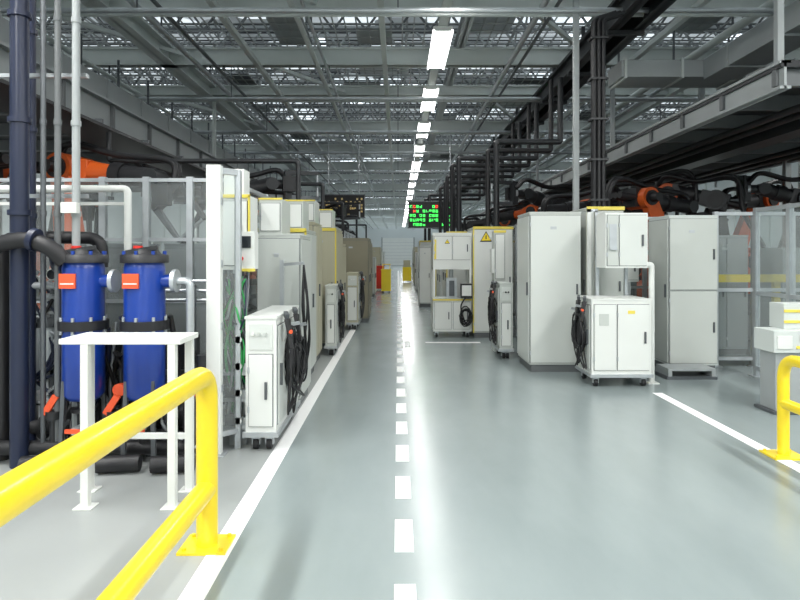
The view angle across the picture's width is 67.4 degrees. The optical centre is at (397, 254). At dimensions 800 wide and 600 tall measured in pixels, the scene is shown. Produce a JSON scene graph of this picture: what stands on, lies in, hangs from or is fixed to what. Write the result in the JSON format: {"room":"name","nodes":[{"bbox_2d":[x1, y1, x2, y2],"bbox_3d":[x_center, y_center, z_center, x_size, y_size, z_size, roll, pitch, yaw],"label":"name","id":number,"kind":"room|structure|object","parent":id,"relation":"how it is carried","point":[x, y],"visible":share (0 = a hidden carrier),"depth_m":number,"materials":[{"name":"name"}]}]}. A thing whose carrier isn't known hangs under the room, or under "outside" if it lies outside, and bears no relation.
{"room":"factory floor","nodes":[
{"label":"factory floor","id":0,"kind":"room"},
{"bbox_2d":[2,173,258,253],"bbox_3d":[-16.070,-2.250,41.000,0.260,7.700,102.000,0,0,0],"label":"wall","id":1,"kind":"structure","parent":0,"point":[176,213],"depth_m":36.71,"materials":[{"name":"paint"}]},
{"bbox_2d":[0,265,799,599],"bbox_3d":[1.000,1.650,41.000,34.000,0.100,102.000,0,0,0],"label":"floor","id":2,"kind":"structure","parent":0,"point":[525,484],"depth_m":3.98,"materials":[{"name":"concrete"}]},
{"bbox_2d":[0,152,8,182],"bbox_3d":[-5.956,0.006,7.663,2.409,3.188,1.035,0,0,10],"label":"robot arm","id":3,"kind":"object","parent":2,"relation":"on","point":[4,158],"visible":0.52,"depth_m":7.47,"materials":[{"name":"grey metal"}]},
{"bbox_2d":[0,0,88,468],"bbox_3d":[-2.840,-1.250,4.697,0.849,5.700,0.455,0,0,25],"label":"pipes","id":4,"kind":"object","parent":2,"relation":"on","point":[22,75],"visible":0.94,"depth_m":4.58,"materials":[{"name":"metal"}]},
{"bbox_2d":[0,171,113,275],"bbox_3d":[-6.028,-0.015,10.244,1.035,3.231,2.561,0,0,30],"label":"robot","id":5,"kind":"object","parent":2,"relation":"on","point":[91,196],"visible":0.02,"depth_m":9.85,"materials":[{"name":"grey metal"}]},
{"bbox_2d":[36,244,92,439],"bbox_3d":[-3.260,0.725,5.225,1.320,1.750,0.590,0,0,0],"label":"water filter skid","id":6,"kind":"object","parent":2,"relation":"on","point":[49,274],"visible":0.15,"depth_m":4.98,"materials":[{"name":"metal"}]},
{"bbox_2d":[0,185,131,263],"bbox_3d":[-3.448,0.473,5.638,1.903,2.253,0.104,0,0,0],"label":"pipe","id":7,"kind":"object","parent":2,"relation":"on","point":[127,203],"visible":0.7,"depth_m":5.59,"materials":[{"name":"metal"}]},
{"bbox_2d":[57,245,121,455],"bbox_3d":[-2.384,0.763,4.620,0.428,1.676,0.356,0,0,0],"label":"vessel","id":8,"kind":"object","parent":2,"relation":"on","point":[83,280],"visible":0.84,"depth_m":4.50,"materials":[{"name":"blue metal"}]},
{"bbox_2d":[80,184,98,233],"bbox_3d":[-6.311,-0.064,12.173,1.080,3.327,2.513,0,0,-30],"label":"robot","id":9,"kind":"object","parent":2,"relation":"on","point":[88,211],"visible":0.17,"depth_m":11.54,"materials":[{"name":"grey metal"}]},
{"bbox_2d":[0,228,205,472],"bbox_3d":[-2.840,0.699,4.872,2.720,1.801,1.057,0,0,0],"label":"coolant pipework","id":10,"kind":"object","parent":2,"relation":"on","point":[34,240],"visible":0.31,"depth_m":4.65,"materials":[{"name":"blue paint"}]},
{"bbox_2d":[0,177,227,408],"bbox_3d":[-3.300,0.420,5.850,3.540,2.360,0.140,0,0,0],"label":"fence","id":11,"kind":"object","parent":2,"relation":"on","point":[146,239],"visible":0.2,"depth_m":5.83,"materials":[{"name":"metal"}]},
{"bbox_2d":[0,367,235,599],"bbox_3d":[-1.050,1.096,1.350,0.260,1.008,4.120,0,0,0],"label":"guard rail","id":12,"kind":"object","parent":2,"relation":"on","point":[25,485],"visible":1,"depth_m":2.45,"materials":[{"name":"yellow metal"}]},
{"bbox_2d":[80,243,159,331],"bbox_3d":[-2.975,0.740,6.410,0.662,1.720,0.491,0,0,0],"label":"machine housing","id":13,"kind":"object","parent":2,"relation":"on","point":[115,310],"visible":0.14,"depth_m":6.18,"materials":[{"name":"grey metal"}]},
{"bbox_2d":[36,141,205,308],"bbox_3d":[-3.620,0.020,7.745,2.524,3.160,1.008,0,0,12],"label":"robot","id":14,"kind":"object","parent":2,"relation":"on","point":[163,193],"visible":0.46,"depth_m":7.59,"materials":[{"name":"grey metal"}]},
{"bbox_2d":[59,332,197,510],"bbox_3d":[-1.760,1.065,3.945,0.800,1.070,0.390,0,0,0],"label":"table","id":15,"kind":"object","parent":2,"relation":"on","point":[87,341],"visible":0.85,"depth_m":3.80,"materials":[{"name":"white paint"}]},
{"bbox_2d":[119,245,180,455],"bbox_3d":[-1.914,0.763,4.620,0.428,1.676,0.356,0,0,0],"label":"vessel","id":16,"kind":"object","parent":2,"relation":"on","point":[145,280],"visible":0.8,"depth_m":4.50,"materials":[{"name":"blue metal"}]},
{"bbox_2d":[0,40,355,234],"bbox_3d":[-6.750,-1.250,36.750,4.100,5.700,66.500,0,0,0],"label":"steel support structure","id":17,"kind":"object","parent":2,"relation":"on","point":[94,105],"visible":0.06,"depth_m":10.93,"materials":[{"name":"grey metal"}]},
{"bbox_2d":[0,79,223,195],"bbox_3d":[-4.375,-1.545,23.500,0.850,0.610,37.000,0,0,0],"label":"cable tray","id":18,"kind":"object","parent":17,"relation":"attached to","point":[92,131],"visible":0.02,"depth_m":8.71,"materials":[{"name":"black metal"}]},
{"bbox_2d":[106,132,300,199],"bbox_3d":[-2.690,-1.075,8.300,2.690,1.250,0.070,0,0,0],"label":"conduit","id":19,"kind":"object","parent":18,"relation":"attached to","point":[108,134],"visible":0.94,"depth_m":8.27,"materials":[{"name":"metal"}]},
{"bbox_2d":[180,164,324,208],"bbox_3d":[-2.690,-1.075,11.000,2.690,1.250,0.070,0,0,0],"label":"conduit","id":20,"kind":"object","parent":18,"relation":"hanging from","point":[321,184],"visible":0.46,"depth_m":10.97,"materials":[{"name":"metal"}]},
{"bbox_2d":[318,202,343,236],"bbox_3d":[-2.690,-1.075,15.000,2.690,1.250,0.070,0,0,0],"label":"conduit","id":21,"kind":"object","parent":18,"relation":"attached to","point":[341,203],"visible":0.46,"depth_m":14.97,"materials":[{"name":"metal"}]},
{"bbox_2d":[164,244,229,404],"bbox_3d":[-2.125,0.740,6.511,0.662,1.720,0.491,0,0,0],"label":"machine housing","id":22,"kind":"object","parent":2,"relation":"on","point":[176,252],"visible":0.18,"depth_m":6.29,"materials":[{"name":"grey metal"}]},
{"bbox_2d":[206,165,241,456],"bbox_3d":[-1.430,0.440,4.870,0.260,2.320,0.260,0,0,0],"label":"post","id":23,"kind":"object","parent":2,"relation":"on","point":[214,174],"visible":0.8,"depth_m":4.78,"materials":[{"name":"white metal"}]},
{"bbox_2d":[223,273,246,444],"bbox_3d":[-1.357,0.875,5.016,0.245,1.450,0.167,0,0,0],"label":"rack","id":24,"kind":"object","parent":2,"relation":"on","point":[229,320],"visible":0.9,"depth_m":4.98,"materials":[{"name":"metal"}]},
{"bbox_2d":[223,169,257,435],"bbox_3d":[-1.410,0.420,5.315,0.390,2.360,0.470,0,0,0],"label":"junction box","id":25,"kind":"object","parent":2,"relation":"on","point":[249,203],"visible":0.26,"depth_m":5.23,"materials":[{"name":"white paint"}]},
{"bbox_2d":[180,168,318,243],"bbox_3d":[-2.701,-0.015,10.854,2.561,3.231,1.035,0,0,-20],"label":"robot","id":26,"kind":"object","parent":2,"relation":"on","point":[269,184],"visible":0.28,"depth_m":10.92,"materials":[{"name":"grey metal"}]},
{"bbox_2d":[244,275,256,314],"bbox_3d":[-2.914,0.840,8.938,1.827,1.520,1.525,0,0,0],"label":"cabinet","id":27,"kind":"object","parent":2,"relation":"on","point":[252,307],"visible":0.02,"depth_m":9.17,"materials":[{"name":"grey metal"}]},
{"bbox_2d":[244,190,295,278],"bbox_3d":[-2.934,-0.022,13.015,2.596,3.245,1.035,0,0,30],"label":"robot","id":28,"kind":"object","parent":2,"relation":"on","point":[276,192],"visible":0.03,"depth_m":13.05,"materials":[{"name":"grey metal"}]},
{"bbox_2d":[242,305,306,448],"bbox_3d":[-1.064,1.038,5.407,0.393,1.120,1.125,0,0,0],"label":"cabinet","id":29,"kind":"object","parent":2,"relation":"on","point":[276,358],"visible":1,"depth_m":4.88,"materials":[{"name":"white metal"}]},
{"bbox_2d":[257,234,310,407],"bbox_3d":[-1.230,0.690,6.585,0.491,1.820,0.741,0,0,0],"label":"tall cabinet","id":30,"kind":"object","parent":2,"relation":"on","point":[272,248],"visible":0.51,"depth_m":6.23,"materials":[{"name":"grey metal"}]},
{"bbox_2d":[259,198,289,233],"bbox_3d":[-1.360,-0.415,6.639,0.250,0.390,0.522,0,0,0],"label":"box","id":31,"kind":"object","parent":30,"relation":"on","point":[274,213],"visible":0.94,"depth_m":6.39,"materials":[{"name":"grey paint"}]},
{"bbox_2d":[280,260,310,381],"bbox_3d":[-1.089,0.825,6.085,0.422,1.550,0.191,0,0,0],"label":"stand","id":32,"kind":"object","parent":2,"relation":"on","point":[306,319],"visible":0.46,"depth_m":6.03,"materials":[{"name":"metal"}]},
{"bbox_2d":[290,228,315,373],"bbox_3d":[-1.308,0.635,7.835,0.405,1.930,0.941,0,0,0],"label":"tall cabinet","id":33,"kind":"object","parent":2,"relation":"on","point":[304,231],"visible":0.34,"depth_m":7.91,"materials":[{"name":"grey metal"}]},
{"bbox_2d":[285,200,308,229],"bbox_3d":[-1.340,-0.515,7.939,0.250,0.390,0.522,0,0,0],"label":"box","id":34,"kind":"object","parent":33,"relation":"on","point":[299,209],"visible":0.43,"depth_m":7.69,"materials":[{"name":"grey paint"}]},
{"bbox_2d":[249,188,359,299],"bbox_3d":[-1.580,0.440,20.000,0.140,2.320,28.140,0,0,0],"label":"fence","id":35,"kind":"object","parent":2,"relation":"on","point":[252,191],"visible":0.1,"depth_m":6.91,"materials":[{"name":"metal"}]},
{"bbox_2d":[309,222,321,361],"bbox_3d":[-1.335,0.565,8.935,0.341,2.070,0.941,0,0,0],"label":"tall cabinet","id":36,"kind":"object","parent":2,"relation":"on","point":[313,226],"visible":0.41,"depth_m":8.96,"materials":[{"name":"grey metal"}]},
{"bbox_2d":[303,200,318,223],"bbox_3d":[-1.340,-0.640,9.039,0.250,0.340,0.522,0,0,0],"label":"box","id":37,"kind":"object","parent":36,"relation":"on","point":[313,205],"visible":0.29,"depth_m":8.80,"materials":[{"name":"grey paint"}]},
{"bbox_2d":[322,228,342,348],"bbox_3d":[-1.268,0.570,10.786,0.485,2.060,1.241,0,0,0],"label":"tall cabinet","id":38,"kind":"object","parent":2,"relation":"on","point":[332,238],"visible":0.31,"depth_m":10.18,"materials":[{"name":"grey metal"}]},
{"bbox_2d":[319,209,334,227],"bbox_3d":[-1.280,-0.630,10.839,0.250,0.360,0.522,0,0,0],"label":"box","id":39,"kind":"object","parent":38,"relation":"on","point":[326,216],"visible":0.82,"depth_m":10.58,"materials":[{"name":"grey paint"}]},
{"bbox_2d":[324,283,345,354],"bbox_3d":[-1.014,1.029,9.794,0.313,1.140,0.658,0,0,0],"label":"cart","id":40,"kind":"object","parent":2,"relation":"on","point":[334,307],"visible":1,"depth_m":9.50,"materials":[{"name":"white metal"}]},
{"bbox_2d":[319,201,360,219],"bbox_3d":[-2.471,-0.086,19.735,2.673,3.371,1.080,0,0,20],"label":"robot","id":41,"kind":"object","parent":2,"relation":"on","point":[337,210],"visible":0.16,"depth_m":19.37,"materials":[{"name":"grey metal"}]},
{"bbox_2d":[343,244,345,330],"bbox_3d":[-1.288,0.685,12.085,0.445,1.830,1.041,0,0,0],"label":"tall cabinet","id":42,"kind":"object","parent":2,"relation":"on","point":[344,245],"visible":0.2,"depth_m":12.18,"materials":[{"name":"grey metal"}]},
{"bbox_2d":[346,271,364,329],"bbox_3d":[-0.924,0.979,13.193,0.393,1.240,0.855,0,0,0],"label":"cart","id":43,"kind":"object","parent":2,"relation":"on","point":[355,295],"visible":1,"depth_m":12.80,"materials":[{"name":"white metal"}]},
{"bbox_2d":[343,238,370,322],"bbox_3d":[-1.075,0.600,14.786,0.821,2.000,1.241,0,0,0],"label":"tall cabinet","id":44,"kind":"object","parent":2,"relation":"on","point":[358,250],"visible":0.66,"depth_m":14.18,"materials":[{"name":"grey metal"}]},
{"bbox_2d":[372,257,375,296],"bbox_3d":[-1.175,0.840,23.785,0.621,1.520,1.641,0,0,0],"label":"cabinet","id":45,"kind":"object","parent":2,"relation":"on","point":[373,258],"visible":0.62,"depth_m":23.00,"materials":[{"name":"grey metal"}]},
{"bbox_2d":[372,247,380,265],"bbox_3d":[-1.210,0.590,32.986,0.591,2.020,2.041,0,0,0],"label":"tall cabinet","id":46,"kind":"object","parent":2,"relation":"on","point":[376,251],"visible":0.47,"depth_m":31.99,"materials":[{"name":"grey metal"}]},
{"bbox_2d":[376,266,383,288],"bbox_3d":[-0.880,1.039,26.988,0.520,1.119,0.645,0,0,0],"label":"base cabinet","id":47,"kind":"object","parent":2,"relation":"on","point":[378,268],"visible":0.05,"depth_m":26.69,"materials":[{"name":"red plastic"}]},
{"bbox_2d":[381,264,390,292],"bbox_3d":[-0.500,0.989,25.550,0.440,1.219,0.640,0,0,0],"label":"trolley","id":48,"kind":"object","parent":2,"relation":"on","point":[385,273],"visible":1,"depth_m":25.25,"materials":[{"name":"metal"}]},
{"bbox_2d":[403,260,410,281],"bbox_3d":[0.520,0.949,35.000,0.500,1.299,0.500,0,0,0],"label":"trolley","id":49,"kind":"object","parent":2,"relation":"on","point":[406,263],"visible":1,"depth_m":34.75,"materials":[{"name":"metal"}]},
{"bbox_2d":[415,252,417,291],"bbox_3d":[1.085,0.740,26.985,0.641,1.720,2.041,0,0,0],"label":"tall cabinet","id":50,"kind":"object","parent":2,"relation":"on","point":[416,253],"visible":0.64,"depth_m":26.00,"materials":[{"name":"grey metal"}]},
{"bbox_2d":[418,246,430,306],"bbox_3d":[0.826,0.665,19.035,0.401,1.870,1.141,0,0,0],"label":"tall cabinet","id":51,"kind":"object","parent":2,"relation":"on","point":[424,252],"visible":0.97,"depth_m":18.48,"materials":[{"name":"grey metal"}]},
{"bbox_2d":[436,269,441,295],"bbox_3d":[1.385,0.640,16.186,0.641,1.920,1.641,0,0,0],"label":"tall cabinet","id":52,"kind":"object","parent":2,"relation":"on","point":[438,271],"visible":0.15,"depth_m":15.89,"materials":[{"name":"grey metal"}]},
{"bbox_2d":[431,233,472,336],"bbox_3d":[1.050,0.584,11.869,0.760,2.029,0.862,0,0,0],"label":"control cabinet","id":53,"kind":"object","parent":2,"relation":"on","point":[451,312],"visible":1,"depth_m":11.58,"materials":[{"name":"white metal"}]},
{"bbox_2d":[442,231,466,295],"bbox_3d":[1.438,0.535,14.136,0.745,2.130,1.341,0,0,0],"label":"tall cabinet","id":54,"kind":"object","parent":2,"relation":"on","point":[459,274],"visible":0.21,"depth_m":13.48,"materials":[{"name":"grey metal"}]},
{"bbox_2d":[178,271,799,599],"bbox_3d":[1.020,1.598,27.855,4.080,0.004,63.710,0,0,0],"label":"floor markings","id":55,"kind":"object","parent":2,"relation":"on","point":[198,587],"depth_m":4.27,"materials":[{"name":"white paint"}]},
{"bbox_2d":[461,207,516,230],"bbox_3d":[3.229,-0.064,22.066,2.513,3.327,1.080,0,0,10],"label":"robot","id":56,"kind":"object","parent":2,"relation":"on","point":[475,223],"visible":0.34,"depth_m":21.92,"materials":[{"name":"grey metal"}]},
{"bbox_2d":[467,227,513,337],"bbox_3d":[1.827,0.525,12.085,0.805,2.150,1.041,0,0,0],"label":"tall cabinet","id":57,"kind":"object","parent":2,"relation":"on","point":[481,238],"visible":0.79,"depth_m":11.58,"materials":[{"name":"grey metal"}]},
{"bbox_2d":[490,230,505,350],"bbox_3d":[1.675,0.595,10.089,0.230,2.010,0.322,0,0,0],"label":"box","id":58,"kind":"object","parent":2,"relation":"on","point":[497,253],"visible":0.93,"depth_m":9.93,"materials":[{"name":"grey paint"}]},
{"bbox_2d":[487,280,513,357],"bbox_3d":[1.609,1.004,9.518,0.343,1.190,0.705,0,0,0],"label":"cart","id":59,"kind":"object","parent":2,"relation":"on","point":[500,299],"visible":1,"depth_m":9.20,"materials":[{"name":"white metal"}]},
{"bbox_2d":[482,200,537,226],"bbox_3d":[3.585,-0.093,18.516,2.709,3.386,1.080,0,0,40],"label":"robot","id":60,"kind":"object","parent":2,"relation":"on","point":[512,215],"visible":0.18,"depth_m":18.40,"materials":[{"name":"grey metal"}]},
{"bbox_2d":[511,225,516,335],"bbox_3d":[2.350,0.500,19.800,0.140,2.200,20.540,0,0,0],"label":"fence","id":61,"kind":"object","parent":2,"relation":"on","point":[515,226],"visible":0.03,"depth_m":11.85,"materials":[{"name":"metal"}]},
{"bbox_2d":[490,178,579,207],"bbox_3d":[3.371,-0.086,14.135,2.673,3.371,1.080,0,0,-20],"label":"robot","id":62,"kind":"object","parent":2,"relation":"on","point":[512,193],"visible":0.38,"depth_m":13.87,"materials":[{"name":"grey metal"}]},
{"bbox_2d":[517,212,580,371],"bbox_3d":[2.135,0.505,8.585,0.741,2.190,0.841,0,0,0],"label":"tall cabinet","id":63,"kind":"object","parent":2,"relation":"on","point":[548,243],"visible":0.96,"depth_m":8.19,"materials":[{"name":"grey metal"}]},
{"bbox_2d":[573,0,578,210],"bbox_3d":[2.740,-1.250,9.240,0.200,5.700,0.200,0,0,0],"label":"support post","id":64,"kind":"object","parent":2,"relation":"on","point":[575,2],"visible":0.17,"depth_m":9.20,"materials":[{"name":"grey metal"}]},
{"bbox_2d":[538,185,624,212],"bbox_3d":[3.381,0.103,11.884,2.262,2.994,0.972,0,0,-20],"label":"robot","id":65,"kind":"object","parent":2,"relation":"on","point":[565,206],"visible":0.24,"depth_m":11.69,"materials":[{"name":"grey metal"}]},
{"bbox_2d":[586,209,597,294],"bbox_3d":[2.600,0.490,8.130,0.200,2.220,0.160,0,0,0],"label":"post","id":66,"kind":"object","parent":2,"relation":"on","point":[588,211],"visible":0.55,"depth_m":8.10,"materials":[{"name":"white metal"}]},
{"bbox_2d":[570,206,624,294],"bbox_3d":[2.857,0.465,8.685,0.545,2.270,0.841,0,0,0],"label":"tall cabinet","id":67,"kind":"object","parent":2,"relation":"on","point":[611,280],"visible":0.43,"depth_m":8.28,"materials":[{"name":"grey metal"}]},
{"bbox_2d":[571,295,653,385],"bbox_3d":[2.649,1.054,7.543,0.863,1.090,0.655,0,0,0],"label":"cabinet","id":68,"kind":"object","parent":2,"relation":"on","point":[611,334],"visible":1,"depth_m":7.23,"materials":[{"name":"white metal"}]},
{"bbox_2d":[595,213,659,383],"bbox_3d":[2.900,0.540,7.640,0.680,2.120,0.560,0,0,0],"label":"box","id":69,"kind":"object","parent":2,"relation":"on","point":[621,239],"visible":0.95,"depth_m":7.38,"materials":[{"name":"white paint"}]},
{"bbox_2d":[461,0,799,247],"bbox_3d":[6.590,-1.250,26.100,4.020,5.700,37.800,0,0,0],"label":"steel support structure","id":70,"kind":"object","parent":2,"relation":"on","point":[752,124],"visible":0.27,"depth_m":10.81,"materials":[{"name":"metal"}]},
{"bbox_2d":[628,268,638,294],"bbox_3d":[3.450,0.775,9.043,0.300,1.650,0.215,0,0,0],"label":"box","id":71,"kind":"object","parent":2,"relation":"on","point":[633,273],"visible":0.13,"depth_m":8.95,"materials":[{"name":"white paint"}]},
{"bbox_2d":[631,217,652,297],"bbox_3d":[3.825,0.500,9.300,1.390,2.200,0.140,0,0,0],"label":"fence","id":72,"kind":"object","parent":2,"relation":"on","point":[644,287],"visible":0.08,"depth_m":9.27,"materials":[{"name":"metal"}]},
{"bbox_2d":[589,169,698,212],"bbox_3d":[4.838,-0.064,12.497,2.509,3.327,1.080,0,0,15],"label":"robot","id":73,"kind":"object","parent":2,"relation":"on","point":[685,172],"visible":0.11,"depth_m":12.05,"materials":[{"name":"grey metal"}]},
{"bbox_2d":[606,176,706,296],"bbox_3d":[4.925,0.075,11.018,2.304,3.050,0.990,0,0,-20],"label":"robot","id":74,"kind":"object","parent":2,"relation":"on","point":[648,198],"visible":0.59,"depth_m":10.81,"materials":[{"name":"grey metal"}]},
{"bbox_2d":[648,215,717,367],"bbox_3d":[3.995,0.530,8.460,0.701,2.140,0.691,0,0,0],"label":"tall cabinet","id":75,"kind":"object","parent":2,"relation":"on","point":[682,249],"visible":0.96,"depth_m":8.13,"materials":[{"name":"grey metal"}]},
{"bbox_2d":[655,364,716,379],"bbox_3d":[3.775,1.530,7.890,0.650,0.140,0.380,0,0,0],"label":"plinth","id":76,"kind":"object","parent":2,"relation":"on","point":[666,371],"visible":0.96,"depth_m":7.77,"materials":[{"name":"grey metal"}]},
{"bbox_2d":[629,174,766,341],"bbox_3d":[5.956,-0.015,11.972,2.561,3.231,1.035,0,0,30],"label":"robot","id":77,"kind":"object","parent":2,"relation":"on","point":[714,200],"visible":0.34,"depth_m":11.60,"materials":[{"name":"grey metal"}]},
{"bbox_2d":[719,235,748,354],"bbox_3d":[5.250,0.640,9.835,0.712,1.920,0.541,0,0,0],"label":"machine housing","id":78,"kind":"object","parent":2,"relation":"on","point":[733,249],"visible":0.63,"depth_m":9.59,"materials":[{"name":"grey metal"}]},
{"bbox_2d":[704,179,792,255],"bbox_3d":[7.646,-0.064,13.371,2.513,3.327,1.080,0,0,-20],"label":"robot","id":79,"kind":"object","parent":2,"relation":"on","point":[757,201],"visible":0.12,"depth_m":13.38,"materials":[{"name":"grey metal"}]},
{"bbox_2d":[712,212,799,367],"bbox_3d":[7.025,0.490,8.600,5.090,2.220,0.140,0,0,0],"label":"fence","id":80,"kind":"object","parent":2,"relation":"on","point":[750,214],"visible":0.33,"depth_m":8.57,"materials":[{"name":"metal"}]},
{"bbox_2d":[715,171,799,247],"bbox_3d":[7.568,-0.015,11.729,2.561,3.231,1.035,0,0,10],"label":"robot","id":81,"kind":"object","parent":2,"relation":"on","point":[779,193],"visible":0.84,"depth_m":11.66,"materials":[{"name":"grey metal"}]},
{"bbox_2d":[719,274,799,301],"bbox_3d":[7.000,0.950,9.325,4.800,1.300,0.150,0,0,0],"label":"beam","id":82,"kind":"structure","parent":2,"relation":"on","point":[775,279],"depth_m":9.25,"materials":[{"name":"metal"}]},
{"bbox_2d":[748,202,799,377],"bbox_3d":[4.720,0.490,6.550,0.140,2.220,2.840,0,0,0],"label":"fence","id":83,"kind":"object","parent":2,"relation":"on","point":[789,295],"visible":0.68,"depth_m":7.79,"materials":[{"name":"metal"}]},
{"bbox_2d":[754,302,799,414],"bbox_3d":[4.040,1.050,6.192,0.560,1.100,0.415,0,0,0],"label":"control unit","id":84,"kind":"object","parent":2,"relation":"on","point":[778,341],"visible":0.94,"depth_m":6.14,"materials":[{"name":"grey metal"}]},
{"bbox_2d":[759,355,799,460],"bbox_3d":[3.070,1.188,3.590,0.260,0.824,2.600,0,0,0],"label":"guard rail","id":85,"kind":"object","parent":2,"relation":"on","point":[785,405],"visible":1,"depth_m":4.74,"materials":[{"name":"yellow metal"}]},
{"bbox_2d":[760,248,799,326],"bbox_3d":[6.700,0.740,9.986,1.012,1.720,0.641,0,0,0],"label":"machine housing","id":86,"kind":"object","parent":2,"relation":"on","point":[772,260],"visible":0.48,"depth_m":9.99,"materials":[{"name":"grey metal"}]},
{"bbox_2d":[0,0,799,228],"bbox_3d":[1.000,-4.380,41.000,34.000,0.720,102.000,0,0,0],"label":"steel ceiling beam","id":87,"kind":"object","parent":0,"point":[152,50],"visible":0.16,"depth_m":14.17,"materials":[{"name":"grey metal"}]},
{"bbox_2d":[0,12,315,200],"bbox_3d":[-5.850,-3.180,24.250,0.960,1.840,41.500,0,0,0],"label":"ventilation duct","id":88,"kind":"object","parent":87,"relation":"hanging from","point":[103,86],"visible":0.16,"depth_m":12.34,"materials":[{"name":"grey metal"}]},
{"bbox_2d":[325,136,365,217],"bbox_3d":[-1.875,-2.685,20.675,1.510,2.830,0.190,0,0,0],"label":"board","id":89,"kind":"object","parent":87,"relation":"hanging from","point":[350,209],"visible":0.58,"depth_m":20.60,"materials":[{"name":"black plastic"}]},
{"bbox_2d":[3,17,767,209],"bbox_3d":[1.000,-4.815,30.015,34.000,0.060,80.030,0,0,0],"label":"roof trusses","id":90,"kind":"object","parent":87,"relation":"attached to","point":[286,30],"visible":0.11,"depth_m":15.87,"materials":[{"name":"metal"}]},
{"bbox_2d":[0,0,773,172],"bbox_3d":[0.495,-4.242,18.183,25.010,1.075,18.055,0,0,0],"label":"ceiling beams","id":91,"kind":"structure","parent":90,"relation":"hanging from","point":[65,12],"depth_m":9.35,"materials":[{"name":"metal"}]},
{"bbox_2d":[0,0,795,229],"bbox_3d":[-0.355,-3.902,41.000,17.490,0.595,101.800,0,0,0],"label":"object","id":92,"kind":"structure","parent":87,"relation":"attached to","point":[742,23],"depth_m":13.30,"materials":[{"name":"metal"}]},
{"bbox_2d":[36,17,768,209],"bbox_3d":[1.000,-5.115,35.000,34.000,0.530,66.060,0,0,0],"label":"joist","id":93,"kind":"object","parent":87,"relation":"attached to","point":[524,26],"visible":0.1,"depth_m":18.47,"materials":[{"name":"grey metal"}]},
{"bbox_2d":[408,0,452,199],"bbox_3d":[0.800,-4.090,40.000,0.160,0.060,92.000,0,0,0],"label":"mounting rail","id":94,"kind":"object","parent":87,"relation":"attached to","point":[443,21],"visible":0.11,"depth_m":13.42,"materials":[{"name":"metal"}]},
{"bbox_2d":[416,121,429,137],"bbox_3d":[0.800,-4.000,19.200,0.360,0.120,2.120,0,0,0],"label":"ceiling lamp","id":95,"kind":"object","parent":94,"relation":"attached to","point":[422,125],"visible":0.91,"depth_m":18.59,"materials":[{"name":"white paint"}]},
{"bbox_2d":[421,86,438,111],"bbox_3d":[0.800,-4.000,15.450,0.360,0.120,2.120,0,0,0],"label":"ceiling lamp","id":96,"kind":"object","parent":94,"relation":"attached to","point":[429,91],"visible":0.71,"depth_m":14.86,"materials":[{"name":"white paint"}]},
{"bbox_2d":[427,26,452,69],"bbox_3d":[0.800,-4.000,11.700,0.360,0.120,2.120,0,0,0],"label":"ceiling lamp","id":97,"kind":"object","parent":94,"relation":"attached to","point":[441,39],"visible":1,"depth_m":11.37,"materials":[{"name":"white paint"}]},
{"bbox_2d":[408,136,455,227],"bbox_3d":[1.180,-2.510,20.675,1.700,3.180,0.190,0,0,0],"label":"board","id":98,"kind":"object","parent":87,"relation":"hanging from","point":[421,214],"visible":0.77,"depth_m":20.60,"materials":[{"name":"black plastic"}]},
{"bbox_2d":[449,0,676,197],"bbox_3d":[3.650,-4.015,41.000,0.600,0.970,78.000,0,0,0],"label":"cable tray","id":99,"kind":"object","parent":87,"relation":"attached to","point":[622,31],"visible":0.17,"depth_m":11.22,"materials":[{"name":"metal"}]},
{"bbox_2d":[424,161,484,240],"bbox_3d":[2.180,-2.060,23.070,2.360,3.080,0.260,0,0,0],"label":"conduit","id":100,"kind":"object","parent":99,"relation":"hanging from","point":[479,194],"visible":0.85,"depth_m":22.99,"materials":[{"name":"metal"}]},
{"bbox_2d":[439,145,503,232],"bbox_3d":[2.330,-2.010,19.070,2.060,3.180,0.260,0,0,0],"label":"conduit","id":101,"kind":"object","parent":99,"relation":"hanging from","point":[501,146],"visible":0.34,"depth_m":19.00,"materials":[{"name":"metal"}]},
{"bbox_2d":[445,122,521,231],"bbox_3d":[2.330,-1.960,16.370,2.060,3.280,0.260,0,0,0],"label":"conduit","id":102,"kind":"object","parent":99,"relation":"hanging from","point":[512,171],"visible":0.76,"depth_m":16.40,"materials":[{"name":"metal"}]},
{"bbox_2d":[450,103,538,230],"bbox_3d":[2.305,-2.060,14.370,2.110,3.080,0.260,0,0,0],"label":"conduit","id":103,"kind":"object","parent":99,"relation":"hanging from","point":[528,158],"visible":0.91,"depth_m":14.28,"materials":[{"name":"metal"}]},
{"bbox_2d":[485,77,562,226],"bbox_3d":[2.580,-2.070,12.270,1.560,3.060,0.260,0,0,0],"label":"conduit","id":104,"kind":"object","parent":99,"relation":"hanging from","point":[495,150],"visible":0.95,"depth_m":12.19,"materials":[{"name":"metal"}]},
{"bbox_2d":[588,10,625,205],"bbox_3d":[3.114,-2.145,8.940,0.525,2.970,0.176,0,0,0],"label":"conduit","id":105,"kind":"object","parent":99,"relation":"hanging from","point":[598,38],"visible":0.9,"depth_m":8.87,"materials":[{"name":"black metal"}]},
{"bbox_2d":[608,0,799,89],"bbox_3d":[7.975,-3.585,8.415,8.050,1.030,5.830,0,0,0],"label":"ventilation duct","id":106,"kind":"object","parent":87,"relation":"hanging from","point":[751,52],"visible":0.66,"depth_m":10.44,"materials":[{"name":"grey metal"}]},
{"bbox_2d":[344,217,470,264],"bbox_3d":[1.000,-2.250,92.050,34.000,7.700,0.300,0,0,0],"label":"wall","id":107,"kind":"structure","parent":0,"point":[397,243],"depth_m":91.99,"materials":[{"name":"paint"}]},
{"bbox_2d":[665,162,797,247],"bbox_3d":[18.070,-2.250,41.000,0.260,7.700,102.000,0,0,0],"label":"wall","id":108,"kind":"structure","parent":0,"point":[770,226],"depth_m":29.39,"materials":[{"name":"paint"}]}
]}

